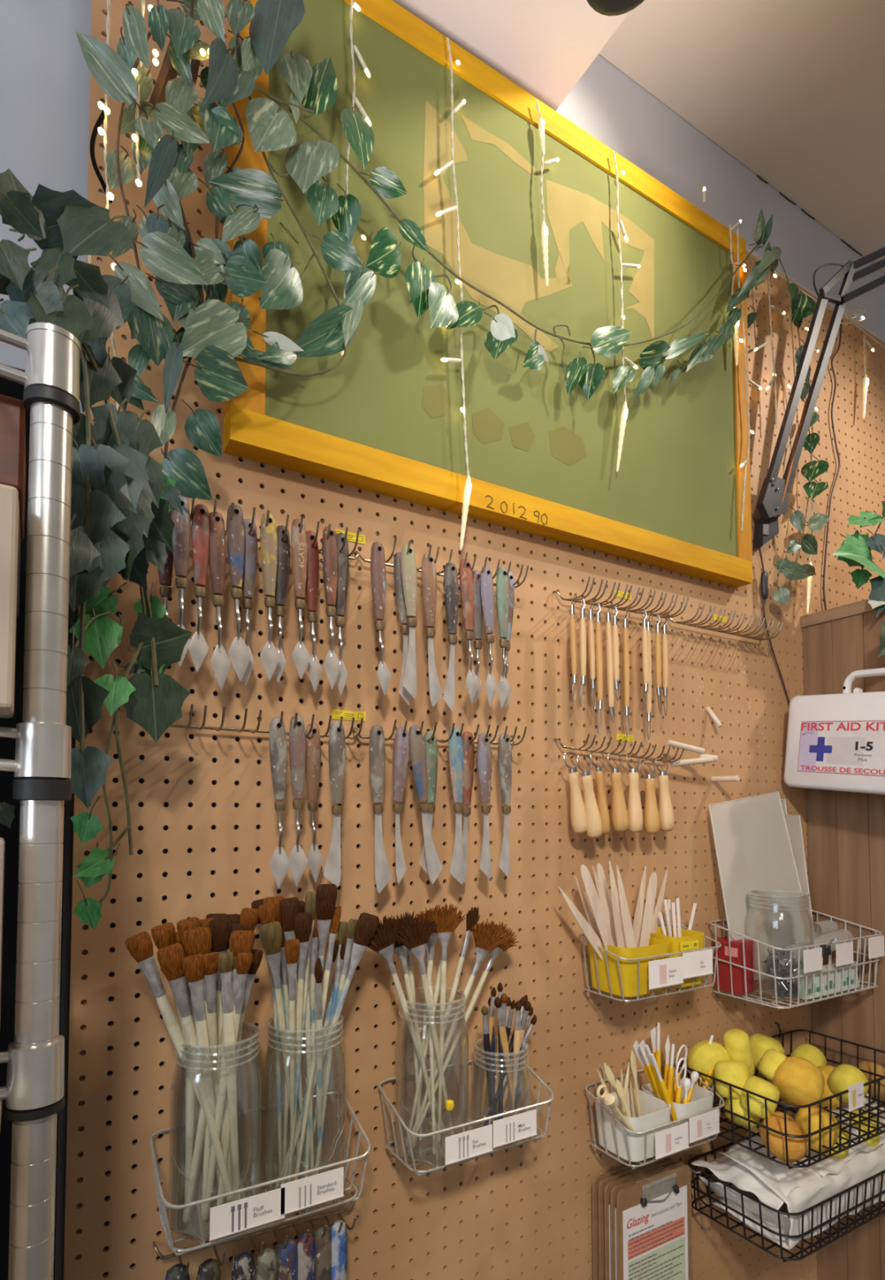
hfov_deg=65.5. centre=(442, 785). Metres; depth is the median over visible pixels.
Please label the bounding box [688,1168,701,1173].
peg
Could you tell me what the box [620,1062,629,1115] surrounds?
tool
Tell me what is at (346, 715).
print
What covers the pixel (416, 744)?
knife
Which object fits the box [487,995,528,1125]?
paintbrush
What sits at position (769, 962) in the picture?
binder clip
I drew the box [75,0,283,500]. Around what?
hanging vine
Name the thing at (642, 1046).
tool
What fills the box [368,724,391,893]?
knife
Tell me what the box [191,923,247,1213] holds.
paintbrush
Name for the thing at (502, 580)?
knife
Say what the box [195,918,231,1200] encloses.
paintbrush
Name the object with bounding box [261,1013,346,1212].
glass jar
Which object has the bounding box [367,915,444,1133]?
paintbrush
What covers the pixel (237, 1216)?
label card
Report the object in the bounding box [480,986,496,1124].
paintbrush
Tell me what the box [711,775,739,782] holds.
peg
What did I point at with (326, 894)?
paintbrush
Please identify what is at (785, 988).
binder clip
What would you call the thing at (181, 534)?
knife
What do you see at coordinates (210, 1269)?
scraper
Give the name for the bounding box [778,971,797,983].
binder clip
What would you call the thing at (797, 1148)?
sponge
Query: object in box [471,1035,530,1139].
glass jar
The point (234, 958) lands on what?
paintbrush
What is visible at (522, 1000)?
paintbrush
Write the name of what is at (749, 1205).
tissue paper
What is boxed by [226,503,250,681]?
knife
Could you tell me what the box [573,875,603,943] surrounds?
stick
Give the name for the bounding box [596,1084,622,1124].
tool
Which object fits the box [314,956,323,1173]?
paintbrush
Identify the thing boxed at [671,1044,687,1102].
tool
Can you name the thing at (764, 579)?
switch
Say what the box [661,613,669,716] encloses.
tool
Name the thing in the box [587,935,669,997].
bin
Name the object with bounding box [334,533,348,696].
knife
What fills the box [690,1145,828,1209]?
tissue paper
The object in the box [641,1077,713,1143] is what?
cup
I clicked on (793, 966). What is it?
binder clip
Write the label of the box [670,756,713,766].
peg
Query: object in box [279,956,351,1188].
paintbrush
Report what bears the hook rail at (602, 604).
attached to the wall
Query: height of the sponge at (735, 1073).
0.060 m
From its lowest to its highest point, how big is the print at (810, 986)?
0.013 m
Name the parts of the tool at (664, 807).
handle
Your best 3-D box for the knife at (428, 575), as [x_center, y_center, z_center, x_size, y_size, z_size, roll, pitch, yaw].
[-0.013,-0.200,0.882,0.032,0.198,0.013,1,-3,-31]
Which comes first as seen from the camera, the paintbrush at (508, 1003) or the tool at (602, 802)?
the paintbrush at (508, 1003)
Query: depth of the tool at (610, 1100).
0.95 m
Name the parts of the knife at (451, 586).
blade, handle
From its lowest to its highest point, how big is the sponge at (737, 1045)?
0.080 m
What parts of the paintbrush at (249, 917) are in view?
handle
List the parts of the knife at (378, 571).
handle, blade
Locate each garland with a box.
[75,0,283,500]
[228,51,781,400]
[772,257,829,604]
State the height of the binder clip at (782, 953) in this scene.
0.022 m
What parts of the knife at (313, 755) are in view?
handle, blade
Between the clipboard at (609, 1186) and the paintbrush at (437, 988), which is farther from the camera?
the clipboard at (609, 1186)
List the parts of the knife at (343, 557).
handle, blade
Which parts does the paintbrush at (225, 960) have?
handle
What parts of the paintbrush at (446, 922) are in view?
handle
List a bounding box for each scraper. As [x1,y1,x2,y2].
[164,1263,189,1279]
[195,1258,221,1279]
[231,1252,254,1279]
[255,1248,278,1279]
[276,1239,297,1279]
[296,1233,315,1279]
[312,1224,331,1279]
[328,1220,347,1279]
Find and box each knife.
[157,510,173,617]
[170,495,191,666]
[187,503,209,671]
[208,511,230,689]
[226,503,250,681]
[241,518,257,686]
[259,513,279,680]
[269,716,289,888]
[275,524,290,683]
[287,715,307,886]
[290,518,310,679]
[305,530,322,693]
[305,723,323,883]
[321,526,340,689]
[323,721,345,887]
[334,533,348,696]
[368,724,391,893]
[370,542,391,696]
[392,727,408,884]
[393,551,410,705]
[400,544,417,698]
[408,724,442,884]
[419,731,437,875]
[421,553,442,706]
[443,562,458,711]
[448,726,463,884]
[459,558,478,703]
[461,731,474,883]
[471,569,483,703]
[476,733,491,878]
[480,565,496,706]
[496,566,509,709]
[497,733,511,877]
[502,571,514,708]
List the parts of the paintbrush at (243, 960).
handle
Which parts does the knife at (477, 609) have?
handle, blade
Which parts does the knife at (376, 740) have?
handle, blade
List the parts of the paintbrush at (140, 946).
handle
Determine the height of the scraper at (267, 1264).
0.194 m
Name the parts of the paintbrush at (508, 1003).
handle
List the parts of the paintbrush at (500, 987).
handle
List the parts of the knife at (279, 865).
handle, blade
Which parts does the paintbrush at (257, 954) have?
handle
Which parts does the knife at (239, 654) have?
handle, blade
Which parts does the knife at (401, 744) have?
handle, blade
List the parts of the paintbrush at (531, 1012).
handle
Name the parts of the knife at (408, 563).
handle, blade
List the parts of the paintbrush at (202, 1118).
handle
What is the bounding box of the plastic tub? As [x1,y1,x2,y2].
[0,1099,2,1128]
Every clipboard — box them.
[591,1155,655,1279]
[598,1156,671,1279]
[604,1159,677,1279]
[610,1161,683,1279]
[616,1164,692,1279]
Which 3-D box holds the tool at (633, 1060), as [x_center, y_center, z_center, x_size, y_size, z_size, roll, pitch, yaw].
[0.291,0.462,1.030,0.025,0.132,0.006,1,-3,-31]
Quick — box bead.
[444,1099,454,1111]
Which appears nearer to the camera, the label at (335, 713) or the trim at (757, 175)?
the label at (335, 713)
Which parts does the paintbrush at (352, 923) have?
handle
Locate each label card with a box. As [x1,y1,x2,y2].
[208,1186,285,1241]
[280,1166,344,1216]
[444,1124,493,1165]
[493,1109,537,1148]
[648,955,684,990]
[655,1121,689,1159]
[682,948,713,979]
[688,1108,719,1143]
[803,946,823,973]
[835,942,853,967]
[848,1081,864,1111]
[868,935,884,959]
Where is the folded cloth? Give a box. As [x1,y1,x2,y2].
[711,1110,884,1249]
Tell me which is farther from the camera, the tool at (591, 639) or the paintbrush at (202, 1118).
the tool at (591, 639)
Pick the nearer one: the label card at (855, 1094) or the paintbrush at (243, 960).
the paintbrush at (243, 960)
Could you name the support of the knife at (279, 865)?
hanging from the hook rail at (353, 736)
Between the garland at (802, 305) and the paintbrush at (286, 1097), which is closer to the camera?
the paintbrush at (286, 1097)
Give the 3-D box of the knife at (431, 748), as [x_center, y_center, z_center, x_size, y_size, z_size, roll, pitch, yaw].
[-0.018,0.022,0.887,0.025,0.186,0.013,1,-3,-31]
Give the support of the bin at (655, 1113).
in the wire basket at (633, 1166)
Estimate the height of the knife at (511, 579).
0.195 m
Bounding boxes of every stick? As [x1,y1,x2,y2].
[558,886,602,960]
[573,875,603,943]
[580,864,614,953]
[591,866,617,946]
[596,862,614,924]
[608,861,626,947]
[616,864,635,947]
[632,865,646,946]
[639,871,657,946]
[650,871,667,933]
[657,912,666,935]
[663,899,671,936]
[666,899,671,933]
[671,902,676,937]
[675,897,681,937]
[688,902,696,930]
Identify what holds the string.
hanging from the wall
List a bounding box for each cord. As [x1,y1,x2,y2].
[89,109,112,203]
[822,318,842,609]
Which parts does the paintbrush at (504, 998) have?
handle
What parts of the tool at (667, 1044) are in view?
handle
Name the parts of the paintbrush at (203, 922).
handle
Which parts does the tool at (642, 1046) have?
handle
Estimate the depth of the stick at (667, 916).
1.08 m
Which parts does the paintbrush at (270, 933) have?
handle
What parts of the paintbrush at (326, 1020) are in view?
handle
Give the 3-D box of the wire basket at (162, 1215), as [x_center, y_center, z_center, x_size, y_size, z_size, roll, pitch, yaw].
[-0.194,0.399,0.742,0.219,0.110,0.107,1,-3,-31]
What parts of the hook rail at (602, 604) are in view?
rail leg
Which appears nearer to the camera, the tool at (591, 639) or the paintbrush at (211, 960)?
the paintbrush at (211, 960)
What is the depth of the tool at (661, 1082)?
1.01 m
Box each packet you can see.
[797,968,820,999]
[819,964,839,995]
[832,960,858,991]
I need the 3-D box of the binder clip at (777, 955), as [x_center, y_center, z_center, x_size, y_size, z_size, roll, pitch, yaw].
[0.564,0.285,1.171,0.020,0.021,0.031,-2,-3,34]
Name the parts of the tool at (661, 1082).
handle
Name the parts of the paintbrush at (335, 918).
handle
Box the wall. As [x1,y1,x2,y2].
[0,0,884,1279]
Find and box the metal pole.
[0,322,80,1279]
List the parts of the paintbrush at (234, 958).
handle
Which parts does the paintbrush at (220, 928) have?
handle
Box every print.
[335,530,362,542]
[335,711,363,719]
[808,984,819,993]
[825,980,836,990]
[843,977,853,986]
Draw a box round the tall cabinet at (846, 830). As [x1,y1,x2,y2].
[800,594,884,1279]
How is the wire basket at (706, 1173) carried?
attached to the wall
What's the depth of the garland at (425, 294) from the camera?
1.01 m
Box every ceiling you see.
[392,0,630,111]
[598,0,884,272]
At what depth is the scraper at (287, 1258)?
0.75 m
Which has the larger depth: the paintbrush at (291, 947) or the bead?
the bead
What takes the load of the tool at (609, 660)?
hanging from the hook rail at (602, 604)
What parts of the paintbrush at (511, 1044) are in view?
handle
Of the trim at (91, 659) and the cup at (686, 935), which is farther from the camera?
the cup at (686, 935)
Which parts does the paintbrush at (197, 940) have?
handle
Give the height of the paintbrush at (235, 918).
0.299 m
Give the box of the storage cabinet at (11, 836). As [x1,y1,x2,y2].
[0,364,70,1279]
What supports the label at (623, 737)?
attached to the wall
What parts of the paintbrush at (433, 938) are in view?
handle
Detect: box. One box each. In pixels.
[0,394,26,540]
[713,936,753,995]
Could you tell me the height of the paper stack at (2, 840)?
0.131 m
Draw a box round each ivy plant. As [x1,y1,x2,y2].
[0,168,192,930]
[832,501,884,657]
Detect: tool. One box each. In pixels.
[563,751,586,833]
[569,592,577,701]
[576,755,602,838]
[579,597,586,706]
[587,598,595,709]
[590,751,609,834]
[595,601,602,733]
[596,1069,608,1093]
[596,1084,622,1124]
[603,1093,633,1131]
[604,1062,626,1115]
[605,601,614,723]
[607,752,628,831]
[612,605,619,700]
[616,1078,631,1117]
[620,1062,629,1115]
[620,1069,626,1115]
[622,607,630,737]
[625,752,643,832]
[629,1072,635,1117]
[630,1049,641,1117]
[632,1040,657,1095]
[639,1040,662,1100]
[641,608,648,710]
[641,759,659,834]
[645,1044,665,1101]
[646,610,653,739]
[650,1027,656,1058]
[650,1053,678,1125]
[654,613,662,714]
[654,756,674,831]
[655,1022,661,1072]
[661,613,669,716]
[663,1034,670,1088]
[666,1044,674,1101]
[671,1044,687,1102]
[675,1057,686,1103]
[682,1077,691,1103]
[687,1071,699,1102]
[695,1035,713,1086]
[702,1045,716,1088]
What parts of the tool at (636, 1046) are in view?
handle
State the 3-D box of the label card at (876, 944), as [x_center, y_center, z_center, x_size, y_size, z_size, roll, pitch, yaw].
[0.760,0.283,1.203,0.051,0.037,0.002,1,-3,-31]
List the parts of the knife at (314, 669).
handle, blade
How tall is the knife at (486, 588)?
0.192 m
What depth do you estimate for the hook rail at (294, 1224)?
0.77 m
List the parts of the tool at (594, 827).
handle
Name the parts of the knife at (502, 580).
handle, blade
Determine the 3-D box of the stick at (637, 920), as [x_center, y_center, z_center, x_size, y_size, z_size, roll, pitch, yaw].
[0.293,0.211,1.041,0.046,0.176,0.002,1,-3,-31]
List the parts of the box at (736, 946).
lid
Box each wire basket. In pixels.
[149,1077,370,1256]
[377,1054,553,1176]
[578,911,721,1004]
[585,1058,724,1168]
[679,1022,884,1168]
[688,1109,884,1262]
[709,910,881,1009]
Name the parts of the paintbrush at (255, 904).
handle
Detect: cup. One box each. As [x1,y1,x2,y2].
[640,926,704,988]
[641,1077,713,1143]
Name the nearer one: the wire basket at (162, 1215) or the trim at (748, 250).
the wire basket at (162, 1215)
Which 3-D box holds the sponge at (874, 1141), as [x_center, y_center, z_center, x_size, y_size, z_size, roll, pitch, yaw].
[0.704,0.578,1.156,0.054,0.060,0.053,1,-3,-31]
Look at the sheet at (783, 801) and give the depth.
1.32 m
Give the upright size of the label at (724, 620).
0.011 m
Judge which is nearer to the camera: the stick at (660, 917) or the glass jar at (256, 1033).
the glass jar at (256, 1033)
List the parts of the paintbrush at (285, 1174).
handle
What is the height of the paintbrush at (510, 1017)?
0.159 m
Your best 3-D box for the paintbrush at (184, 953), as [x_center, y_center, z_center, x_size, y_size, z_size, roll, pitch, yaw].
[-0.243,0.305,0.715,0.068,0.268,0.012,1,-3,-16]
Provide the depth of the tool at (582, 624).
1.01 m
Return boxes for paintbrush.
[124,931,245,1199]
[151,922,234,1203]
[156,942,201,1075]
[175,931,244,1187]
[176,916,224,1147]
[176,931,227,1203]
[182,926,215,1097]
[182,953,226,1204]
[182,986,221,1222]
[184,952,189,991]
[184,990,195,1219]
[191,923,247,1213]
[194,907,258,1200]
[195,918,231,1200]
[198,949,263,1182]
[199,917,233,1191]
[200,913,228,1219]
[200,952,253,1208]
[203,930,254,1219]
[203,952,218,1195]
[216,1030,241,1206]
[217,951,239,1200]
[217,956,236,1076]
[227,914,239,924]
[251,897,310,1176]
[257,902,310,1169]
[259,921,289,1108]
[262,895,284,1175]
[275,912,379,1189]
[279,897,305,1177]
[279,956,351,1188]
[280,925,302,1179]
[282,977,288,1165]
[284,936,346,1183]
[284,938,299,1182]
[286,891,316,1182]
[293,906,341,1180]
[293,912,312,1074]
[294,900,304,1171]
[301,884,337,1171]
[301,939,339,1160]
[302,919,357,1176]
[304,939,319,1177]
[304,975,314,1176]
[306,915,318,1168]
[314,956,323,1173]
[315,921,347,1174]
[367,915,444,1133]
[392,915,437,1131]
[393,911,422,1139]
[393,915,453,1135]
[405,913,456,1145]
[406,918,506,1146]
[407,920,519,1151]
[412,906,479,1148]
[414,905,448,1119]
[424,913,435,1154]
[426,902,466,1147]
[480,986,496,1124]
[480,1005,492,1108]
[482,1016,537,1125]
[483,1007,533,1126]
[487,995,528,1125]
[488,996,497,1120]
[493,993,507,1119]
[493,996,517,1114]
[497,982,502,1119]
[497,996,511,1119]
[502,1001,531,1112]
[506,1000,515,1042]
[511,1000,521,1115]
[513,996,524,1115]
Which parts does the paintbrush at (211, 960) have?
handle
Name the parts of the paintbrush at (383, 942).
handle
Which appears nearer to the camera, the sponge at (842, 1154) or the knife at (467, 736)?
the knife at (467, 736)
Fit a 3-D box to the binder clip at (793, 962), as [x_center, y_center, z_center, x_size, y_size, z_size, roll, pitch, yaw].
[0.598,0.302,1.170,0.023,0.024,0.032,-1,-3,21]
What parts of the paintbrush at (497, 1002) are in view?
handle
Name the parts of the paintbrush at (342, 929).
handle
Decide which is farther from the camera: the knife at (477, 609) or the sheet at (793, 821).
the sheet at (793, 821)
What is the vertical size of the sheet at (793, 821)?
0.301 m
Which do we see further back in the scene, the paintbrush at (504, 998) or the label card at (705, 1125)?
the label card at (705, 1125)
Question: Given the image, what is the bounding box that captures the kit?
[783,667,884,795]
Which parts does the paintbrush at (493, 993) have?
handle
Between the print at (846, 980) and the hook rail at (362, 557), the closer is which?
the hook rail at (362, 557)
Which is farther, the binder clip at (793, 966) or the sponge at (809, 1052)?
the sponge at (809, 1052)
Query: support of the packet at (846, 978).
in the wire basket at (860, 989)
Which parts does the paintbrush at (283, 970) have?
handle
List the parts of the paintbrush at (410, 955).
handle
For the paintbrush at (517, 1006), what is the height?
0.163 m
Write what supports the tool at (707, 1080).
in the cup at (702, 1099)
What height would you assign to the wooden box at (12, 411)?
0.065 m
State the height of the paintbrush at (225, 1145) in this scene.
0.260 m
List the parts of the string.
bulb, bulb, drop cord, drop cord, bulb, bulb, bulb, bulb, bulb, drop cord, bulb, bulb, bulb, drop cord, bulb, bulb, bulb, bulb, bulb, bulb, drop cord, bulb, drop cord, bulb, drop cord, bulb, drop cord, drop cord, drop cord, drop cord, drop cord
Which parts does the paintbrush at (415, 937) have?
handle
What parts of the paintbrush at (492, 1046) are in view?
handle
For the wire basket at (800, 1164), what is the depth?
1.04 m
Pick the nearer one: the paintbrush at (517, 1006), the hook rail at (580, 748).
the paintbrush at (517, 1006)
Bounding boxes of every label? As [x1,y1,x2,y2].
[331,709,365,720]
[334,528,365,544]
[614,590,631,599]
[616,733,633,742]
[680,939,697,951]
[713,613,726,622]
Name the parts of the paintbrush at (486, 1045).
handle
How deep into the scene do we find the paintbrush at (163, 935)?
0.69 m
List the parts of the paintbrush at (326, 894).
handle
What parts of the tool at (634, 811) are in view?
handle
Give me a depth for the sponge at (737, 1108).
1.05 m
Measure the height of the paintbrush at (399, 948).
0.281 m
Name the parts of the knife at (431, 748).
blade, handle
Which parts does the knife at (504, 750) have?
blade, handle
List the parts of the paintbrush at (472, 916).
handle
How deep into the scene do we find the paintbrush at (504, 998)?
0.90 m
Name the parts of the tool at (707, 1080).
handle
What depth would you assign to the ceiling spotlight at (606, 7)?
0.78 m
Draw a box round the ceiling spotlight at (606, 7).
[586,0,644,16]
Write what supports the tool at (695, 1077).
in the cup at (702, 1099)
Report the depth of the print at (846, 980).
1.18 m
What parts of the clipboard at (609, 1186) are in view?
clip plate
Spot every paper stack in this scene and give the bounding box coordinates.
[0,484,19,718]
[0,837,4,1016]
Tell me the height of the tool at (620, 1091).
0.115 m
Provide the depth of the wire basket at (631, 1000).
1.01 m
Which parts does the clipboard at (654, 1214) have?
clip plate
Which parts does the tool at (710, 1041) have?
handle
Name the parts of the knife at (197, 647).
blade, handle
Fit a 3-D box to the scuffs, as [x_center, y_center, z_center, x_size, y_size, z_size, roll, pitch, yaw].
[0.525,-0.162,1.255,0.248,0.218,0.001,1,-3,-31]
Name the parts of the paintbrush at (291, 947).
handle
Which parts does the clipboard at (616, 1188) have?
clip plate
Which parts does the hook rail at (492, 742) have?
rail leg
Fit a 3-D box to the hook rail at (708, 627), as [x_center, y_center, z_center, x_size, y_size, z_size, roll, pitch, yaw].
[0.503,-0.284,1.213,0.262,0.026,0.066,1,-3,-31]
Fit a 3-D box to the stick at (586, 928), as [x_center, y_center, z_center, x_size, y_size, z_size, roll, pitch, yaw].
[0.219,0.222,0.996,0.131,0.156,0.002,1,-3,-31]
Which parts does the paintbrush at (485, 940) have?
handle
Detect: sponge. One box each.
[686,1040,729,1087]
[714,1060,750,1099]
[723,1028,754,1076]
[724,1097,760,1128]
[739,1075,779,1119]
[749,1033,784,1070]
[757,1048,786,1081]
[759,1111,808,1163]
[771,1056,824,1106]
[789,1043,826,1066]
[794,1106,839,1152]
[816,1065,846,1110]
[824,1125,848,1158]
[826,1063,868,1103]
[846,1109,879,1151]
[854,1060,884,1102]
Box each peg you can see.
[666,739,704,754]
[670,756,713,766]
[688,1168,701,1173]
[697,753,717,761]
[706,706,722,727]
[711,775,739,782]
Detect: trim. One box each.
[62,656,93,1279]
[746,247,884,342]
[756,174,862,256]
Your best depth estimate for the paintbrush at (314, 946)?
0.78 m
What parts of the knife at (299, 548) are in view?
handle, blade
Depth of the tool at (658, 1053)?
1.07 m
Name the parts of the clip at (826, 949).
lever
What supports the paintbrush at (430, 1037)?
in the glass jar at (423, 1163)
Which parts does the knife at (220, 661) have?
handle, blade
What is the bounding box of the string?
[88,0,884,613]
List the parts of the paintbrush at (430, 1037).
handle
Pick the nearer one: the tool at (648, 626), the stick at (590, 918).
the stick at (590, 918)
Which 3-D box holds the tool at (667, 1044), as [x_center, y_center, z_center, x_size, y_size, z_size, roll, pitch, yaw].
[0.349,0.460,1.071,0.018,0.140,0.008,1,-3,-31]
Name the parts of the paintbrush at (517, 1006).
handle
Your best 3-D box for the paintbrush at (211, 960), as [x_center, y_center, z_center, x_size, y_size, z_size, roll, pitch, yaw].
[-0.236,0.303,0.712,0.018,0.271,0.076,0,-2,-8]
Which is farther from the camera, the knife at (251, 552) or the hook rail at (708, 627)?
the hook rail at (708, 627)
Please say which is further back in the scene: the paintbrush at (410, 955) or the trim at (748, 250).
the trim at (748, 250)
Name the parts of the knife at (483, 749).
handle, blade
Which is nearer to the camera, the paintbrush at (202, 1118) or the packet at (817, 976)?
the paintbrush at (202, 1118)
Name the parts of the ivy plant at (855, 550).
stem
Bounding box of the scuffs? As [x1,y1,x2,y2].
[684,637,770,754]
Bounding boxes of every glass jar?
[168,1022,262,1240]
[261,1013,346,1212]
[395,986,468,1165]
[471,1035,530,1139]
[745,889,813,999]
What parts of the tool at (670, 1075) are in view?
handle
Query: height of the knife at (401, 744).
0.194 m
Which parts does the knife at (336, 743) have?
blade, handle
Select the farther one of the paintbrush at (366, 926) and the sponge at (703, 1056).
the sponge at (703, 1056)
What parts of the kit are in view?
label panel, handle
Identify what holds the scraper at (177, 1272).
hanging from the hook rail at (294, 1224)
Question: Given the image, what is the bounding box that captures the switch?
[760,570,768,599]
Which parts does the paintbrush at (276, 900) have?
handle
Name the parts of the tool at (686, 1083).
handle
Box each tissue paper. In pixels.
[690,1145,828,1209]
[698,1176,791,1228]
[812,1093,884,1177]
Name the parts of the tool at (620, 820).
handle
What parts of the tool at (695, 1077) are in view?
handle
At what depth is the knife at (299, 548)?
0.79 m
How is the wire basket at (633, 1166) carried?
attached to the wall
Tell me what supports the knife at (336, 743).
hanging from the hook rail at (353, 736)
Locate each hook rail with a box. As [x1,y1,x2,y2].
[152,1191,356,1275]
[168,497,359,559]
[169,703,363,739]
[352,719,526,745]
[353,537,528,587]
[552,576,688,618]
[553,733,684,762]
[664,602,783,640]
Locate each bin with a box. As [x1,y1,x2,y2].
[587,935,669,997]
[594,1088,671,1162]
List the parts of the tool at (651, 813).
handle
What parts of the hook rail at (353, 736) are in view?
rail leg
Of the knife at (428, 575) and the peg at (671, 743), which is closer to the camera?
the knife at (428, 575)
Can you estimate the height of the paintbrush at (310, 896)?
0.321 m
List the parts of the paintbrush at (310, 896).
handle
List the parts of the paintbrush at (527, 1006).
handle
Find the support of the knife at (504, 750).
hanging from the hook rail at (492, 742)
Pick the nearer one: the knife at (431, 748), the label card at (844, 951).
the knife at (431, 748)
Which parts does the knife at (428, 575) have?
handle, blade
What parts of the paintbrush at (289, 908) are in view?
handle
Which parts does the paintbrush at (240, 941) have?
handle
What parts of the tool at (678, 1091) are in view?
handle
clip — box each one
[761,955,778,968]
[765,967,782,975]
[766,946,780,959]
[770,946,790,957]
[772,969,793,979]
[776,980,796,993]
[777,960,793,973]
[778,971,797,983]
[782,959,798,973]
[784,979,797,992]
[786,955,801,968]
[819,937,838,955]
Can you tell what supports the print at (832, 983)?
attached to the packet at (832, 974)
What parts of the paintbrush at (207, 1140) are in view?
handle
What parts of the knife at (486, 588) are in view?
handle, blade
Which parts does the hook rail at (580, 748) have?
rail leg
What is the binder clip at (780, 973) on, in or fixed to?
in the glass jar at (766, 988)
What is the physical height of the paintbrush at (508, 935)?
0.263 m
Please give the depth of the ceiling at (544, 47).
0.99 m
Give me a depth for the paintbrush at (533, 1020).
0.92 m
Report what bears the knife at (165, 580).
hanging from the hook rail at (193, 500)
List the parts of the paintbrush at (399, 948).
handle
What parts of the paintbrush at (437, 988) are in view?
handle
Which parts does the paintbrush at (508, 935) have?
handle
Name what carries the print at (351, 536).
attached to the label at (351, 536)
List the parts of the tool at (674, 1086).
handle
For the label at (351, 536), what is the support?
attached to the wall
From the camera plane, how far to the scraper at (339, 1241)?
0.78 m
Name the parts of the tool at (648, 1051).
handle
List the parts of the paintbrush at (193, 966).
handle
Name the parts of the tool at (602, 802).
handle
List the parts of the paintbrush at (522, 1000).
handle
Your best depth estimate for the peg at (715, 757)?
1.14 m
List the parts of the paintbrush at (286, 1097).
handle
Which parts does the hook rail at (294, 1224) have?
rail leg, rail leg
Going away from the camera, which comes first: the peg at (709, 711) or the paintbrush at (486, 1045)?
the paintbrush at (486, 1045)
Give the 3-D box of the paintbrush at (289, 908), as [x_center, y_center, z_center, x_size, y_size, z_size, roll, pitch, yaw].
[-0.163,0.282,0.755,0.036,0.317,0.010,2,-3,-38]
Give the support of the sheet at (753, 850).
in the wire basket at (860, 989)
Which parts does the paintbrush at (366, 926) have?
handle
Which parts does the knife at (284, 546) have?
blade, handle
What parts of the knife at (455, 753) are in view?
handle, blade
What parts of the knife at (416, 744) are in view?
handle, blade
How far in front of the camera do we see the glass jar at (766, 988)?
1.15 m
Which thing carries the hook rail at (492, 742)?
attached to the wall
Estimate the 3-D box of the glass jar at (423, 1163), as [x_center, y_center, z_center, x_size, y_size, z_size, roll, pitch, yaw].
[-0.013,0.353,0.848,0.090,0.188,0.090,1,-3,-31]
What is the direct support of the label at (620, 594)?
attached to the wall
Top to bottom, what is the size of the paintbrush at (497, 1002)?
0.173 m
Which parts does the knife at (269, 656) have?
handle, blade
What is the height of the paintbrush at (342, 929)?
0.284 m
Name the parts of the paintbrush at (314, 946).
handle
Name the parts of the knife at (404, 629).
handle, blade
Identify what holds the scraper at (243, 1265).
hanging from the hook rail at (294, 1224)
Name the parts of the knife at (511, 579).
blade, handle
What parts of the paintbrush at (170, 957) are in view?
handle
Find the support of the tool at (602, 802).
hanging from the hook rail at (580, 748)
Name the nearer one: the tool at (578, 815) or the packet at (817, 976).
the tool at (578, 815)
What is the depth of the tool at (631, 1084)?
1.05 m
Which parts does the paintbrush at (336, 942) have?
handle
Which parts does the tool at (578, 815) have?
handle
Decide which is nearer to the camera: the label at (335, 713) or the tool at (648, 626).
the label at (335, 713)
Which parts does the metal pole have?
shelf rod, shelf rod, shelf rod, shelf rod, shelf rod, shelf rod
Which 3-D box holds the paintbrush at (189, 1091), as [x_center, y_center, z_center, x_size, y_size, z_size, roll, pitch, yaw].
[-0.257,0.304,0.707,0.019,0.268,0.020,1,-3,-31]
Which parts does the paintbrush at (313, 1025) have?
handle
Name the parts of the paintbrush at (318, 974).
handle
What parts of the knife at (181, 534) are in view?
handle, blade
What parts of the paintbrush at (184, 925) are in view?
handle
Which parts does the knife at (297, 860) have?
handle, blade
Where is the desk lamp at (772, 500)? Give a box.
[752,246,884,706]
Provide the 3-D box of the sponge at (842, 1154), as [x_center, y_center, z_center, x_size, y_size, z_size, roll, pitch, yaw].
[0.629,0.572,1.111,0.053,0.055,0.050,1,-3,-31]
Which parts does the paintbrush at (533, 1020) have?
handle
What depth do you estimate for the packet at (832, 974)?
1.15 m
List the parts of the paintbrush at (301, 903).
handle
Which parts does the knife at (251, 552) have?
blade, handle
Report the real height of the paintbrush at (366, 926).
0.297 m
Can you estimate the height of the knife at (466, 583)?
0.193 m
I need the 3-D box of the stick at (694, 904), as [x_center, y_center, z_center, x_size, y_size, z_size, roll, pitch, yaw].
[0.391,0.245,1.098,0.044,0.112,0.002,1,-3,-31]
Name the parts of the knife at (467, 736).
blade, handle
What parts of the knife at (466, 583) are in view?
handle, blade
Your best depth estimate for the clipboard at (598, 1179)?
1.03 m
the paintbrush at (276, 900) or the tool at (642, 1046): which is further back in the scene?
the tool at (642, 1046)
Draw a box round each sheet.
[708,791,813,980]
[758,814,816,980]
[780,799,786,814]
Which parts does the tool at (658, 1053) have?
handle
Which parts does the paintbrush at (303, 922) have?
handle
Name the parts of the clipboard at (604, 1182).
clip plate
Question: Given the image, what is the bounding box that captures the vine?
[218,0,400,376]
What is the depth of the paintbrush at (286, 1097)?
0.76 m
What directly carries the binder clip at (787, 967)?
in the glass jar at (766, 988)
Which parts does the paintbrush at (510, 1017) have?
handle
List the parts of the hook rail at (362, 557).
rail leg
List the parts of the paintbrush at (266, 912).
handle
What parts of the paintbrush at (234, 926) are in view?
handle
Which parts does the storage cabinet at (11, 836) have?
cabinet door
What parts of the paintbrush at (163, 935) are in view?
handle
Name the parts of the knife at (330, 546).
handle, blade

